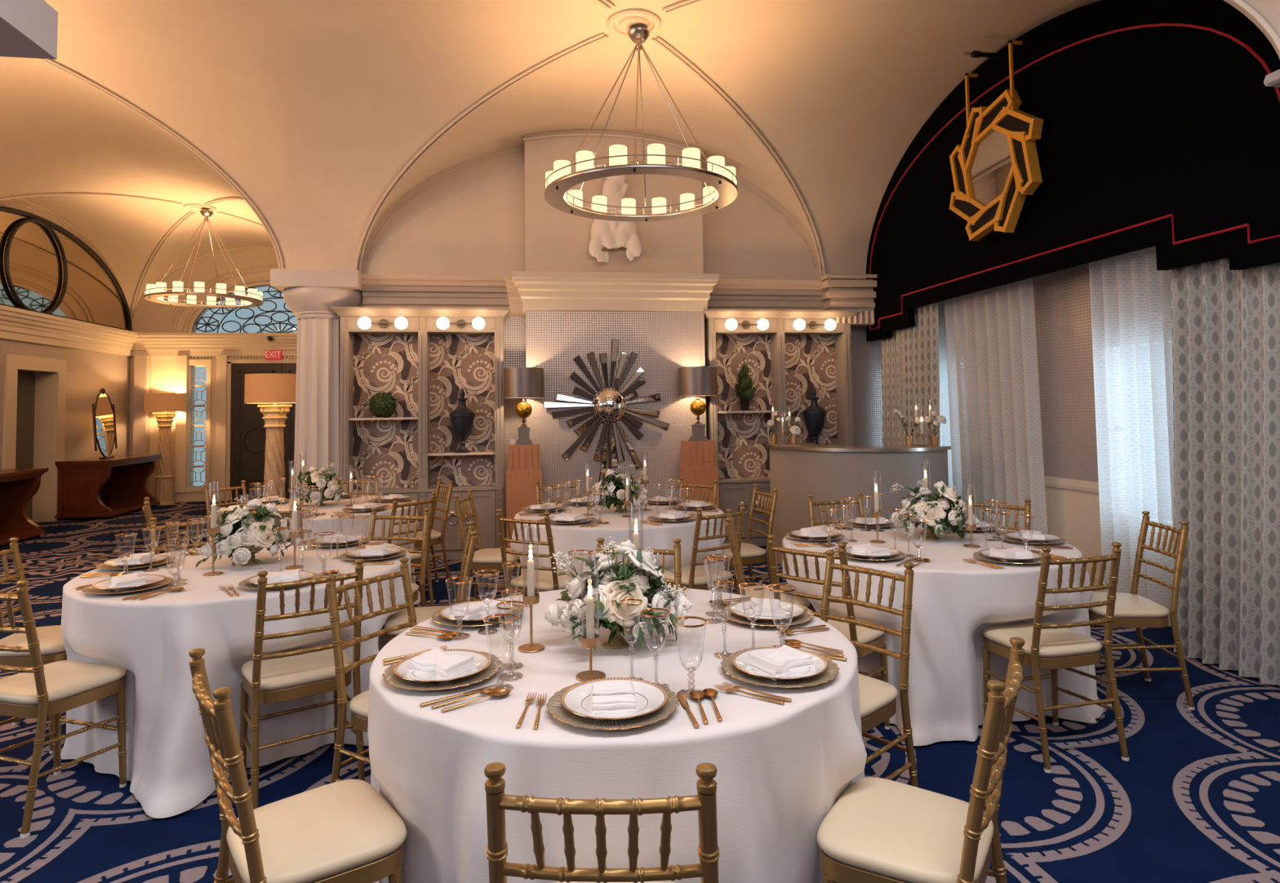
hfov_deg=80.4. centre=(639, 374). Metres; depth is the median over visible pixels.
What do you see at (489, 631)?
wine glass
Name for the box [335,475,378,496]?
banquet chair
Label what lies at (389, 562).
fork
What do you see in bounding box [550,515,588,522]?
dinner plate
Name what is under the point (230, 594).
fork
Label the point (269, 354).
exit sign
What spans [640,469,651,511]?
candle holder
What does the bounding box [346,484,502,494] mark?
countertop
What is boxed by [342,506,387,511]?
charger plate
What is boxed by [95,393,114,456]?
mirror glass
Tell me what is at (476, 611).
napkin
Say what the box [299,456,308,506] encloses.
candle holder
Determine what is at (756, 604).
napkin
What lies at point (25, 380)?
wall
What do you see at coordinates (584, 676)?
candle holder
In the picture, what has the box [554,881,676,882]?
cushion
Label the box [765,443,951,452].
countertop
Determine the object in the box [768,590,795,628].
bowl
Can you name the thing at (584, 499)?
napkin
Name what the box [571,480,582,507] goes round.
wine glass
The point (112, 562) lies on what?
dinner plate
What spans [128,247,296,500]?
wall
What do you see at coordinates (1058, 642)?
cushion
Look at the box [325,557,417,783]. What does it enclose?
banquet chair
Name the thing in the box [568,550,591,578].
water goblet
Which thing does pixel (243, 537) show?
floral centerpiece
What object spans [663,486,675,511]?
wine glass
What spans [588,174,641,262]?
relief
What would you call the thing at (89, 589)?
charger plate
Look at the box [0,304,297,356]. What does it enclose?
trim
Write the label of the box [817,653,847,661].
knife
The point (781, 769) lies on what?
tablecloth
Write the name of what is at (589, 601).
taper candle
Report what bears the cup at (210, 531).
on the candle holder at (210, 531)
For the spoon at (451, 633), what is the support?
on the tablecloth at (781, 769)
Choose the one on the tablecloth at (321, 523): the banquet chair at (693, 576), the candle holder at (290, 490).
the candle holder at (290, 490)
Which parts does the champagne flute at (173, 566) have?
stem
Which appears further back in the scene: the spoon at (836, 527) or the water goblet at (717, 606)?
the spoon at (836, 527)
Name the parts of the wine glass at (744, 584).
stem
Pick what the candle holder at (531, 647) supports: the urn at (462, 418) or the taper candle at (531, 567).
the taper candle at (531, 567)
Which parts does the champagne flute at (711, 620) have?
stem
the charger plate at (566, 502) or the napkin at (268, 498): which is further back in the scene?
the napkin at (268, 498)
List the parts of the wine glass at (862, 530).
stem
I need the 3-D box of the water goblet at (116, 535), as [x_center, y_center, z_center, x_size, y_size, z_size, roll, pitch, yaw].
[-2.473,0.866,3.640,0.091,0.192,0.091,-1,-3,-1]
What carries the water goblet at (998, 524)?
on the tablecloth at (954, 599)
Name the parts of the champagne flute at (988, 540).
stem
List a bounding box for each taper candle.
[210,497,217,528]
[290,470,293,488]
[291,502,297,533]
[301,461,304,478]
[349,474,352,492]
[527,549,534,596]
[586,471,589,491]
[586,583,594,639]
[625,480,629,501]
[632,522,639,566]
[643,461,646,480]
[782,418,784,432]
[874,485,879,511]
[915,406,917,418]
[920,417,923,433]
[923,471,928,488]
[928,405,931,421]
[968,497,973,525]
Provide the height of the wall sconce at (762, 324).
0.134 m
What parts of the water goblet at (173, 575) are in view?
stem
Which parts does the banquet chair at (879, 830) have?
leg, seat frame, post, rail, rail, rail, post, rail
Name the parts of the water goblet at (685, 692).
stem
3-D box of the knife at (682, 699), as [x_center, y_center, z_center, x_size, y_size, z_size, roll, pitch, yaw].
[0.120,0.845,1.914,0.020,0.008,0.225,0,-3,-8]
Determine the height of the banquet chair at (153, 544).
0.926 m
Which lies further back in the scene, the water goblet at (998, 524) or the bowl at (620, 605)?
the water goblet at (998, 524)
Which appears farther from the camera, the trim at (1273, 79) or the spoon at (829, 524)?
the spoon at (829, 524)
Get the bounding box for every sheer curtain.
[937,277,1048,533]
[1088,245,1173,626]
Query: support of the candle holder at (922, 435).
on the bar
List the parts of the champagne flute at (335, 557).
stem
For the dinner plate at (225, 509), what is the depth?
5.85 m
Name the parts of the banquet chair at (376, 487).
rail, rail, post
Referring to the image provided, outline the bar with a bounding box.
[765,443,951,565]
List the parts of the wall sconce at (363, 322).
globe, arm, globe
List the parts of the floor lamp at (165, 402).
lamp shade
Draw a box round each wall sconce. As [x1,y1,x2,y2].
[357,316,408,329]
[436,316,484,329]
[725,318,768,330]
[793,318,836,330]
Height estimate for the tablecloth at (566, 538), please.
0.752 m
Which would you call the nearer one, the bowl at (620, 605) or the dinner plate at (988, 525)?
the bowl at (620, 605)
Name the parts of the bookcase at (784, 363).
door, ring pull, shelf, ring pull, door, crown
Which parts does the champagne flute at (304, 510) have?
stem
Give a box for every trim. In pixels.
[0,0,57,59]
[0,0,1279,327]
[0,199,132,324]
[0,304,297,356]
[131,246,278,333]
[133,355,296,502]
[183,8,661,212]
[270,268,362,292]
[360,273,828,315]
[366,132,814,267]
[511,271,719,313]
[817,273,877,327]
[1044,475,1103,591]
[1263,69,1279,87]
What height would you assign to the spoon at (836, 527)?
0.012 m
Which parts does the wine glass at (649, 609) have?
stem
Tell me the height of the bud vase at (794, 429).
0.277 m
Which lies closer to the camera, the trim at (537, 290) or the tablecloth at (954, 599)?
the tablecloth at (954, 599)
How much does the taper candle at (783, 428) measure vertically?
0.168 m
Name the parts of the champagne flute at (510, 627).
stem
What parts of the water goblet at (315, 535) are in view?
stem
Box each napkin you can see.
[110,572,146,591]
[115,551,155,568]
[228,504,248,511]
[257,496,279,501]
[265,568,300,583]
[277,508,296,516]
[323,533,356,543]
[352,502,377,511]
[360,545,387,558]
[384,493,402,501]
[408,647,475,683]
[451,599,504,619]
[530,502,555,510]
[554,512,582,522]
[570,496,592,503]
[590,680,637,715]
[653,496,675,501]
[659,511,684,520]
[686,500,704,506]
[746,644,813,681]
[750,598,786,622]
[800,526,828,539]
[851,542,889,559]
[855,516,885,524]
[962,521,986,527]
[989,546,1033,561]
[1019,529,1045,542]
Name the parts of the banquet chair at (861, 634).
post, rail, rail, rail, rail, post, seat frame, leg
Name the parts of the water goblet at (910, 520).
stem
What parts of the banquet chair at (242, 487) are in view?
post, rail, rail, post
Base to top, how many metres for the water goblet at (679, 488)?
0.192 m
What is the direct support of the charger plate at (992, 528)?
on the tablecloth at (954, 599)
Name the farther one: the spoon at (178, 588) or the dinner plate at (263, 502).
the dinner plate at (263, 502)
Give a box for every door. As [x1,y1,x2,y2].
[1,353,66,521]
[230,363,296,500]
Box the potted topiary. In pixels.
[733,357,757,410]
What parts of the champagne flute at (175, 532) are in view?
stem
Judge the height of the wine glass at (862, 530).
0.205 m
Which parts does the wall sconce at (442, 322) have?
globe, arm, globe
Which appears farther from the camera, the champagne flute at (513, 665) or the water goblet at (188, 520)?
the water goblet at (188, 520)
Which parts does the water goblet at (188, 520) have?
stem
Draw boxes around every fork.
[218,585,233,596]
[226,585,239,595]
[351,562,392,565]
[352,561,394,564]
[355,542,379,546]
[357,542,383,547]
[382,645,447,662]
[382,648,448,665]
[515,692,537,728]
[533,693,546,729]
[638,520,658,525]
[713,684,784,704]
[720,681,791,702]
[776,625,826,632]
[777,627,829,635]
[962,559,998,568]
[968,558,1004,568]
[1030,545,1069,547]
[1032,546,1073,549]
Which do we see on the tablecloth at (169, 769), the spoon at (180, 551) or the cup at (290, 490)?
the spoon at (180, 551)
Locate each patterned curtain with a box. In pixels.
[881,302,940,445]
[1169,257,1279,685]
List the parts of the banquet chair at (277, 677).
leg, post, seat frame, rail, rail, rail, rail, leg, post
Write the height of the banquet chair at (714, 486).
0.926 m
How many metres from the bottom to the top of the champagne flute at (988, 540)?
0.222 m
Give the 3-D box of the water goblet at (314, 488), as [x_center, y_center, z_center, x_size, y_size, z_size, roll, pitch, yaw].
[-2.433,0.958,5.691,0.091,0.192,0.091,-1,-3,1]
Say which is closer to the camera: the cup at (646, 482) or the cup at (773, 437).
the cup at (646, 482)
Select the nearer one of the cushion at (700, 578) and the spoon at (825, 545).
the spoon at (825, 545)
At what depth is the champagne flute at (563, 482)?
5.63 m
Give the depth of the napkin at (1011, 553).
3.65 m
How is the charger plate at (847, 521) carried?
on the tablecloth at (954, 599)
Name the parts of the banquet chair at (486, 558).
post, rail, rail, rail, post, seat frame, leg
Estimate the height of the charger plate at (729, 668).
0.017 m
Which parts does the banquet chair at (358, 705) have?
post, seat frame, rail, rail, rail, rail, post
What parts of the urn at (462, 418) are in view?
lid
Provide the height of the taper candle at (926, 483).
0.168 m
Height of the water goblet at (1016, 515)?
0.192 m
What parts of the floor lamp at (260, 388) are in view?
lamp shade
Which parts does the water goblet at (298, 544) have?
stem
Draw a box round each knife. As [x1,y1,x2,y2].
[81,572,133,575]
[121,589,163,600]
[412,626,466,634]
[419,685,497,706]
[676,692,699,728]
[790,542,832,544]
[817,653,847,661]
[895,558,913,566]
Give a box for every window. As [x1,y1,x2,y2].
[189,365,206,487]
[192,284,297,333]
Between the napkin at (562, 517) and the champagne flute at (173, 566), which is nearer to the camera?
the champagne flute at (173, 566)
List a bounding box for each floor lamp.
[143,393,186,506]
[244,373,296,497]
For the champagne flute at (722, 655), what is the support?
on the tablecloth at (781, 769)
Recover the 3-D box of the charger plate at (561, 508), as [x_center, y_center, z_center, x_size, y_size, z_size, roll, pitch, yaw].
[-0.727,1.021,5.715,0.337,0.017,0.334,0,-3,-13]
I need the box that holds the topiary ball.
[368,391,396,417]
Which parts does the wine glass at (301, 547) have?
stem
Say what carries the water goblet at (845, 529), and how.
on the tablecloth at (954, 599)
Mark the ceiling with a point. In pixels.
(313, 108)
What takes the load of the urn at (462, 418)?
on the bookcase at (425, 367)
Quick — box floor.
[0,498,1279,882]
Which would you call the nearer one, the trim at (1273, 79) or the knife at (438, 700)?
the knife at (438, 700)
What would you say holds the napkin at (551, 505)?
on the dinner plate at (530, 506)
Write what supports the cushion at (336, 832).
on the banquet chair at (344, 831)
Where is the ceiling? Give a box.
[0,0,1279,319]
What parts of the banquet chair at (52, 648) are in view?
rail, rail, rail, rail, post, seat frame, leg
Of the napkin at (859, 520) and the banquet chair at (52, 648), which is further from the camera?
the napkin at (859, 520)
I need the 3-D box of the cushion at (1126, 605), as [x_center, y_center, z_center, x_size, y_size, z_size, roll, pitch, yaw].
[2.526,1.210,3.999,0.378,0.051,0.413,-1,-3,7]
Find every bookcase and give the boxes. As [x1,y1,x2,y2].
[330,306,510,560]
[702,309,859,546]
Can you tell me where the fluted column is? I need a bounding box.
[282,286,362,498]
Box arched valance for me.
[866,0,1279,341]
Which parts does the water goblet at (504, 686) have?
stem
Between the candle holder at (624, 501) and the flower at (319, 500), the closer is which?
the candle holder at (624, 501)
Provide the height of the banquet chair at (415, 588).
0.926 m
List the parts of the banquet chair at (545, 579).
post, rail, rail, rail, rail, seat frame, post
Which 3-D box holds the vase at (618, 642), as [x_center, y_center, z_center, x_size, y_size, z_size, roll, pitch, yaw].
[-0.080,0.815,2.457,0.156,0.121,0.154,0,-3,-18]
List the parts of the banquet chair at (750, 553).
leg, seat frame, post, rail, rail, rail, rail, post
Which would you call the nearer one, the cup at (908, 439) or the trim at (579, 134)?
the cup at (908, 439)
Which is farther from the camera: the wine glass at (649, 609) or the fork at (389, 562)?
the fork at (389, 562)
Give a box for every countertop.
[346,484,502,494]
[718,476,769,483]
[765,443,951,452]
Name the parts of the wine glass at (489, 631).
stem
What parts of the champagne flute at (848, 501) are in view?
stem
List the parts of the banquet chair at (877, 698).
post, rail, rail, rail, rail, seat frame, post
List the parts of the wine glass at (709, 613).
stem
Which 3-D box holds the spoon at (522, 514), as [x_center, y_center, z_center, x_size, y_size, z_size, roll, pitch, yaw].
[-0.773,1.015,5.462,0.193,0.012,0.041,-1,-3,8]
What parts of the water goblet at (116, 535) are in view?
stem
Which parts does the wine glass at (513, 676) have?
stem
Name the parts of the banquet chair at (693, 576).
post, seat frame, rail, rail, rail, rail, post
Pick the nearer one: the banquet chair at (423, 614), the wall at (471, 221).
the banquet chair at (423, 614)
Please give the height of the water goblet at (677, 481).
0.192 m
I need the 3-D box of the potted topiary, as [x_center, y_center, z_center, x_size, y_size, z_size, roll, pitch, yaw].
[1.189,0.111,8.523,0.260,0.600,0.237,-1,-3,-2]
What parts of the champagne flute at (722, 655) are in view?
stem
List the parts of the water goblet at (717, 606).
stem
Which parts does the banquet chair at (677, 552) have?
post, rail, rail, post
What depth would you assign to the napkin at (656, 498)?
6.04 m
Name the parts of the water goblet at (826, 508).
stem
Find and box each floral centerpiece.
[195,494,301,568]
[293,462,348,506]
[544,537,692,650]
[588,464,648,514]
[889,476,980,540]
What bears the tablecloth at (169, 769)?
on the floor
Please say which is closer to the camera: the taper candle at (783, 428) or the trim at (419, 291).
the taper candle at (783, 428)
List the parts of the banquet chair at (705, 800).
post, rail, rail, post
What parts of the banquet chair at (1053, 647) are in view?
leg, post, seat frame, leg, rail, rail, rail, rail, post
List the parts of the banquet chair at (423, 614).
seat frame, post, post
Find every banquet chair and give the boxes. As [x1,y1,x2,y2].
[0,537,66,754]
[0,580,126,838]
[142,497,159,554]
[150,511,223,554]
[188,648,406,882]
[204,480,248,526]
[239,559,364,809]
[240,502,304,539]
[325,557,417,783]
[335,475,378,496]
[368,507,429,607]
[383,520,478,644]
[386,492,435,606]
[413,478,453,591]
[453,489,520,600]
[484,762,719,882]
[496,508,580,598]
[535,479,580,504]
[596,537,681,587]
[663,502,745,595]
[678,477,717,505]
[721,484,777,593]
[724,509,810,609]
[767,534,889,729]
[808,493,865,527]
[816,637,1025,882]
[820,550,918,787]
[968,494,1031,531]
[982,542,1128,773]
[1088,511,1195,710]
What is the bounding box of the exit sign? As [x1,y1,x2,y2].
[265,350,282,359]
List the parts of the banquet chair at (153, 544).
post, rail, rail, post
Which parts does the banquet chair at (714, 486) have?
post, rail, rail, post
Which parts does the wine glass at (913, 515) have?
stem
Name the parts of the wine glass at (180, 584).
stem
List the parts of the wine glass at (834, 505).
stem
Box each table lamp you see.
[502,367,544,444]
[678,366,717,441]
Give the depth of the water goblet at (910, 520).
3.72 m
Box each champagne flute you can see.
[164,521,180,568]
[171,531,187,582]
[273,527,288,566]
[277,478,285,505]
[301,509,314,551]
[330,514,343,559]
[363,475,371,502]
[501,588,523,670]
[502,562,520,630]
[563,481,571,512]
[586,486,595,519]
[604,548,619,563]
[619,598,643,679]
[665,479,674,509]
[703,556,723,623]
[712,580,733,658]
[844,500,857,542]
[872,493,884,532]
[887,508,900,545]
[977,508,991,549]
[984,499,998,541]
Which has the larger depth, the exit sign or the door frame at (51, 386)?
the exit sign
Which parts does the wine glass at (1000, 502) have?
stem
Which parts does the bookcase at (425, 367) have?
shelf, door, crown, door, ring pull, shelf, door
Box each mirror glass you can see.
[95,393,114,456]
[968,128,1012,205]
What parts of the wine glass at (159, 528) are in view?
stem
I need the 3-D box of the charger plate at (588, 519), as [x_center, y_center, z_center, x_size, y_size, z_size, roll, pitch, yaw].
[-0.480,0.991,5.120,0.337,0.017,0.334,-1,-3,3]
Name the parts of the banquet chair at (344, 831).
rail, post, rail, rail, rail, post, seat frame, leg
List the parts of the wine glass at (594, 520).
stem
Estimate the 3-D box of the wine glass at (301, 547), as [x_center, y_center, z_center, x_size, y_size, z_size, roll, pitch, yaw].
[-1.910,0.881,4.294,0.082,0.205,0.082,-2,-3,23]
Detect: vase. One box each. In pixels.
[234,545,263,566]
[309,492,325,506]
[600,622,630,648]
[612,494,626,513]
[767,411,780,443]
[785,416,800,444]
[893,408,924,446]
[918,517,945,540]
[924,410,946,445]
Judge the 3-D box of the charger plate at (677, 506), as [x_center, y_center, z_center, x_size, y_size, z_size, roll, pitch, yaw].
[0.419,1.005,5.726,0.337,0.017,0.334,-1,-3,5]
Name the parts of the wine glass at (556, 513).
stem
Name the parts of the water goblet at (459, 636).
stem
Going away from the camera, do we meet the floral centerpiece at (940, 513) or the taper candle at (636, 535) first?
the taper candle at (636, 535)
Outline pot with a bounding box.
[739,398,750,410]
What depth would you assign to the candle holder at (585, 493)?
5.45 m
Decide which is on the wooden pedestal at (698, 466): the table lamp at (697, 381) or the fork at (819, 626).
the table lamp at (697, 381)
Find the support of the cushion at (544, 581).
on the banquet chair at (545, 579)
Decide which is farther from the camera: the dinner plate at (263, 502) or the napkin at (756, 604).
the dinner plate at (263, 502)
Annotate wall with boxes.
[0,198,130,479]
[15,371,35,519]
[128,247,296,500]
[359,145,882,548]
[524,130,706,502]
[1032,262,1102,577]
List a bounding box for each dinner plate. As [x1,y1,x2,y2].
[91,574,165,590]
[102,554,167,567]
[218,507,253,511]
[246,570,314,584]
[260,497,285,503]
[313,534,364,545]
[346,504,383,511]
[346,546,401,558]
[376,495,409,501]
[393,648,491,681]
[439,600,515,622]
[525,504,562,511]
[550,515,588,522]
[560,677,668,719]
[565,498,593,503]
[646,497,680,502]
[652,512,692,519]
[677,502,713,508]
[728,600,805,621]
[731,646,828,679]
[790,529,838,539]
[844,546,899,558]
[848,517,892,526]
[952,522,994,529]
[978,548,1041,561]
[1004,532,1060,542]
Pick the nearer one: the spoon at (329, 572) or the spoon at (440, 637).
the spoon at (440, 637)
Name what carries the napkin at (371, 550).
on the dinner plate at (391, 550)
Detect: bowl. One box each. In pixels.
[446,582,471,617]
[475,574,498,602]
[484,620,515,666]
[497,608,524,643]
[620,604,641,644]
[640,615,669,653]
[674,624,706,670]
[707,558,730,590]
[739,588,764,620]
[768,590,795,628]
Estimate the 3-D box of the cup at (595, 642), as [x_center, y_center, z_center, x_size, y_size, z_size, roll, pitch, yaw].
[-0.142,0.762,2.164,0.054,0.026,0.054,0,-3,-9]
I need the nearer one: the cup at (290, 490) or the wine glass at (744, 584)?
the wine glass at (744, 584)
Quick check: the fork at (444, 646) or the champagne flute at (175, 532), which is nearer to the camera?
the fork at (444, 646)
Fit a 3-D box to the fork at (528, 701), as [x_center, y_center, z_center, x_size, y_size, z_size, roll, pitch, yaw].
[-0.289,0.849,1.916,0.024,0.012,0.199,-1,-3,2]
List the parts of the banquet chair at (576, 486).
post, rail, rail, post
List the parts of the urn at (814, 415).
lid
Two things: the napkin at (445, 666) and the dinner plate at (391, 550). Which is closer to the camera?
the napkin at (445, 666)
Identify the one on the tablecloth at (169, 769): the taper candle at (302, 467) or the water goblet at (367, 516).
the water goblet at (367, 516)
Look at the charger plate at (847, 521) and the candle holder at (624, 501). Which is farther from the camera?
the candle holder at (624, 501)
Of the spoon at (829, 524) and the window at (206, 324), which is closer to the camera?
the spoon at (829, 524)
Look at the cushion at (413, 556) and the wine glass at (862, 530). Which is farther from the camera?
the cushion at (413, 556)
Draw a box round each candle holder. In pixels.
[203,482,222,576]
[284,516,303,568]
[288,461,296,508]
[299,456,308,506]
[345,491,354,506]
[518,537,544,653]
[576,559,605,681]
[582,465,594,515]
[622,475,633,517]
[626,502,643,632]
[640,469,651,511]
[779,412,786,444]
[786,423,791,443]
[869,477,885,543]
[912,398,920,444]
[917,412,927,446]
[920,465,930,534]
[926,398,933,444]
[963,495,980,547]
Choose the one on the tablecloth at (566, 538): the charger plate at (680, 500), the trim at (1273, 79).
the charger plate at (680, 500)
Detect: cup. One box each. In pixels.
[207,526,219,533]
[288,488,296,492]
[288,531,300,538]
[346,491,354,495]
[522,592,539,604]
[581,633,599,648]
[583,490,591,495]
[623,500,631,504]
[641,480,648,484]
[769,435,777,443]
[790,435,797,444]
[871,511,881,516]
[905,435,913,446]
[919,433,925,436]
[930,436,938,445]
[965,524,976,530]
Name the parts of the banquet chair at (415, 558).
post, rail, rail, rail, rail, seat frame, post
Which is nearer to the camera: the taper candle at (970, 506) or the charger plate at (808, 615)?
the charger plate at (808, 615)
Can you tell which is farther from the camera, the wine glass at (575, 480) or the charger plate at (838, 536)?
the wine glass at (575, 480)
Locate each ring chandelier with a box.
[143,209,263,308]
[544,26,737,222]
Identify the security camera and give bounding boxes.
[266,336,273,341]
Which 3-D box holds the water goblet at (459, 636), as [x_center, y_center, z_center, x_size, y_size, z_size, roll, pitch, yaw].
[-0.612,0.792,2.563,0.091,0.192,0.091,-2,-3,28]
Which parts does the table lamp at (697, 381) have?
lamp shade, globe, stem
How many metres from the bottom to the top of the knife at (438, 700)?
0.008 m
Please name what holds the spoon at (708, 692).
on the tablecloth at (781, 769)
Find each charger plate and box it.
[81,577,173,594]
[95,555,174,569]
[237,573,320,589]
[246,499,289,504]
[276,511,308,518]
[307,537,370,546]
[339,548,406,560]
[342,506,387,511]
[372,497,413,502]
[382,651,502,690]
[431,603,524,626]
[521,506,565,512]
[546,680,679,730]
[550,516,593,524]
[561,500,600,505]
[647,499,684,504]
[647,515,696,522]
[673,504,717,510]
[720,604,814,626]
[720,648,839,688]
[785,532,844,541]
[836,551,906,560]
[844,520,897,528]
[949,525,999,531]
[973,551,1042,564]
[998,533,1066,544]
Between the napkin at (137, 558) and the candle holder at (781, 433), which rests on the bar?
the candle holder at (781, 433)
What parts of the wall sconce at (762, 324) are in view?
globe, arm, globe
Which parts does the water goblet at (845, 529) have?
stem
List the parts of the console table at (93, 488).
panel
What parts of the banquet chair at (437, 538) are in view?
seat frame, post, rail, rail, rail, rail, post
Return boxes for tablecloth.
[61,538,411,818]
[208,495,420,604]
[367,587,866,882]
[510,499,726,592]
[782,523,1103,746]
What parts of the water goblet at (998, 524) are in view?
stem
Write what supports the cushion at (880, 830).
on the banquet chair at (879, 830)
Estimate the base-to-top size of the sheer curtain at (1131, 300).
2.780 m
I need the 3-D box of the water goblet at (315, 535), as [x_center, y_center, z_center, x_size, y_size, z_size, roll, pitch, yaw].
[-1.498,0.850,3.586,0.091,0.192,0.091,1,-3,-38]
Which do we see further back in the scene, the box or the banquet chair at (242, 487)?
the box
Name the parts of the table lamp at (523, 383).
lamp shade, globe, stem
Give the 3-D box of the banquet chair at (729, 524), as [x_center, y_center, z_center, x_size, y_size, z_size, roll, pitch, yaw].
[0.716,1.250,4.264,0.462,0.926,0.423,-1,-3,7]
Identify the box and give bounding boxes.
[510,439,515,444]
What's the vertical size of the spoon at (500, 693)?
0.012 m
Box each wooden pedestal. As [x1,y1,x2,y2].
[506,443,542,548]
[679,440,719,508]
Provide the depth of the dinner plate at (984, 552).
3.64 m
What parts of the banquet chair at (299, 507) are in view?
rail, post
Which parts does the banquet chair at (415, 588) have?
post, rail, rail, rail, seat frame, rail, post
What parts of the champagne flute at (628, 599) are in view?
stem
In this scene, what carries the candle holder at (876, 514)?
on the tablecloth at (954, 599)
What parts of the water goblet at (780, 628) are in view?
stem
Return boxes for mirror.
[0,206,132,331]
[91,388,117,459]
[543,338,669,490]
[949,40,1043,240]
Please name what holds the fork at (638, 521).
on the tablecloth at (566, 538)
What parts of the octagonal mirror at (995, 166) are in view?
frame arm, frame arm, frame arm, frame arm, frame arm, frame arm, frame arm, frame arm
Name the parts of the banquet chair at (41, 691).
rail, rail, rail, rail, post, leg, seat frame, leg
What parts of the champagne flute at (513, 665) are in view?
stem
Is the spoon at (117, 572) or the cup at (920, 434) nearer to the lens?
the spoon at (117, 572)
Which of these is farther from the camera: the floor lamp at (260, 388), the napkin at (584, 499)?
the floor lamp at (260, 388)
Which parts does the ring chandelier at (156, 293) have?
lamp shade, lamp shade, lamp shade, lamp shade, rod, rod, lamp shade, rod, lamp shade, rail, ring plate, rail, lamp shade, rod, lamp shade, rod, rod, lamp shade, lamp shade, lamp shade, lamp shade, lamp shade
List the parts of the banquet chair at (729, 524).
post, post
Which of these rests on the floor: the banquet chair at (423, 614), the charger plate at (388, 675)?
the banquet chair at (423, 614)
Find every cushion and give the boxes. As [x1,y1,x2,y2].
[0,625,65,656]
[0,660,126,704]
[226,779,406,882]
[240,648,352,690]
[348,690,368,718]
[383,605,448,635]
[404,548,421,559]
[411,583,418,593]
[415,529,440,539]
[472,548,519,563]
[510,570,580,591]
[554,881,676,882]
[663,564,733,585]
[721,542,765,558]
[745,585,810,608]
[814,614,884,644]
[816,777,993,882]
[857,673,897,718]
[982,622,1102,657]
[1088,591,1169,617]
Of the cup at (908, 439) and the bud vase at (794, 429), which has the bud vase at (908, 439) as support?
the cup at (908, 439)
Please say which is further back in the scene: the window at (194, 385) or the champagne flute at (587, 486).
the window at (194, 385)
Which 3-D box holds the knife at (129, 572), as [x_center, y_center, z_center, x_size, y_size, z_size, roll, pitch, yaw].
[-2.568,0.961,3.651,0.225,0.008,0.020,0,-3,-7]
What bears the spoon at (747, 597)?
on the tablecloth at (781, 769)
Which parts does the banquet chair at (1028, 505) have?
post, rail, rail, post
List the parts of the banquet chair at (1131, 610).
leg, seat frame, post, rail, rail, rail, rail, post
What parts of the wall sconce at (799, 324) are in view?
globe, arm, globe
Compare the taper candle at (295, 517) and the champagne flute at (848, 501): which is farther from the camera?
the champagne flute at (848, 501)
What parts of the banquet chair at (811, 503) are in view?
post, rail, rail, post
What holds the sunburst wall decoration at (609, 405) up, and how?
attached to the wall at (556, 240)
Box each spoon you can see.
[80,573,122,577]
[81,572,125,576]
[130,586,177,599]
[138,587,185,599]
[178,550,188,555]
[185,548,195,554]
[323,571,332,574]
[329,569,341,575]
[405,632,453,639]
[409,629,457,635]
[431,686,501,709]
[440,689,511,712]
[520,514,544,515]
[585,521,603,527]
[590,521,608,527]
[688,690,708,724]
[702,688,722,721]
[709,596,751,604]
[716,599,751,605]
[782,643,844,657]
[784,639,843,653]
[794,542,830,545]
[796,544,832,546]
[825,524,842,528]
[829,524,846,528]
[903,558,922,566]
[913,558,930,567]
[1029,550,1066,559]
[1035,551,1063,559]
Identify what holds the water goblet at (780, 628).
on the tablecloth at (781, 769)
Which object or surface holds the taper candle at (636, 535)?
in the candle holder at (633, 567)
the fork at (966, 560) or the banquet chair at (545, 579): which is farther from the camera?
the banquet chair at (545, 579)
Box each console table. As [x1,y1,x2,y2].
[0,467,48,547]
[54,453,161,520]
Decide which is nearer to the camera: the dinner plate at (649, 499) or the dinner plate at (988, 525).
the dinner plate at (988, 525)
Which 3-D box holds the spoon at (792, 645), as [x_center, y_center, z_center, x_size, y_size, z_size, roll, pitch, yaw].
[0.537,0.857,2.351,0.193,0.012,0.041,-2,-3,33]
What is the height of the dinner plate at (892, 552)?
0.023 m
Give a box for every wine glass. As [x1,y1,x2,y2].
[142,527,161,572]
[168,537,189,586]
[204,515,221,555]
[293,529,311,570]
[296,511,311,549]
[303,485,315,514]
[338,515,354,555]
[360,481,371,500]
[367,476,377,501]
[475,569,499,635]
[496,600,524,680]
[551,484,561,514]
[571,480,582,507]
[588,550,608,559]
[589,489,600,521]
[640,608,670,688]
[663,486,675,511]
[666,480,677,507]
[702,555,724,616]
[738,582,765,650]
[833,505,848,544]
[857,496,871,531]
[899,514,915,557]
[986,500,1002,538]
[992,511,1009,541]
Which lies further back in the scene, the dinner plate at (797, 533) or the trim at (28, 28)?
the dinner plate at (797, 533)
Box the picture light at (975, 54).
[965,50,1002,57]
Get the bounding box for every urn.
[448,387,475,453]
[802,387,826,444]
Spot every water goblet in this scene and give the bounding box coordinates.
[115,533,137,575]
[164,543,187,588]
[186,518,205,555]
[297,511,308,546]
[310,488,323,515]
[313,532,333,575]
[351,515,368,548]
[373,476,384,497]
[373,482,385,502]
[445,576,472,639]
[483,613,516,690]
[540,487,552,515]
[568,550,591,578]
[592,493,606,521]
[671,480,683,506]
[673,616,706,698]
[678,488,691,513]
[706,554,730,609]
[767,583,795,647]
[820,508,836,546]
[840,497,854,530]
[907,519,928,561]
[991,501,1008,536]
[1014,514,1035,550]
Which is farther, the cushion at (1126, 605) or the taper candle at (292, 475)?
the taper candle at (292, 475)
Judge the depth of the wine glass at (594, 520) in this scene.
5.17 m
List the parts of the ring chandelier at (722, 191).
lamp shade, lamp shade, lamp shade, lamp shade, lamp shade, rod, rod, lamp shade, lamp shade, rod, ring plate, rail, rail, rod, lamp shade, lamp shade, rod, rod, lamp shade, lamp shade, lamp shade, lamp shade, lamp shade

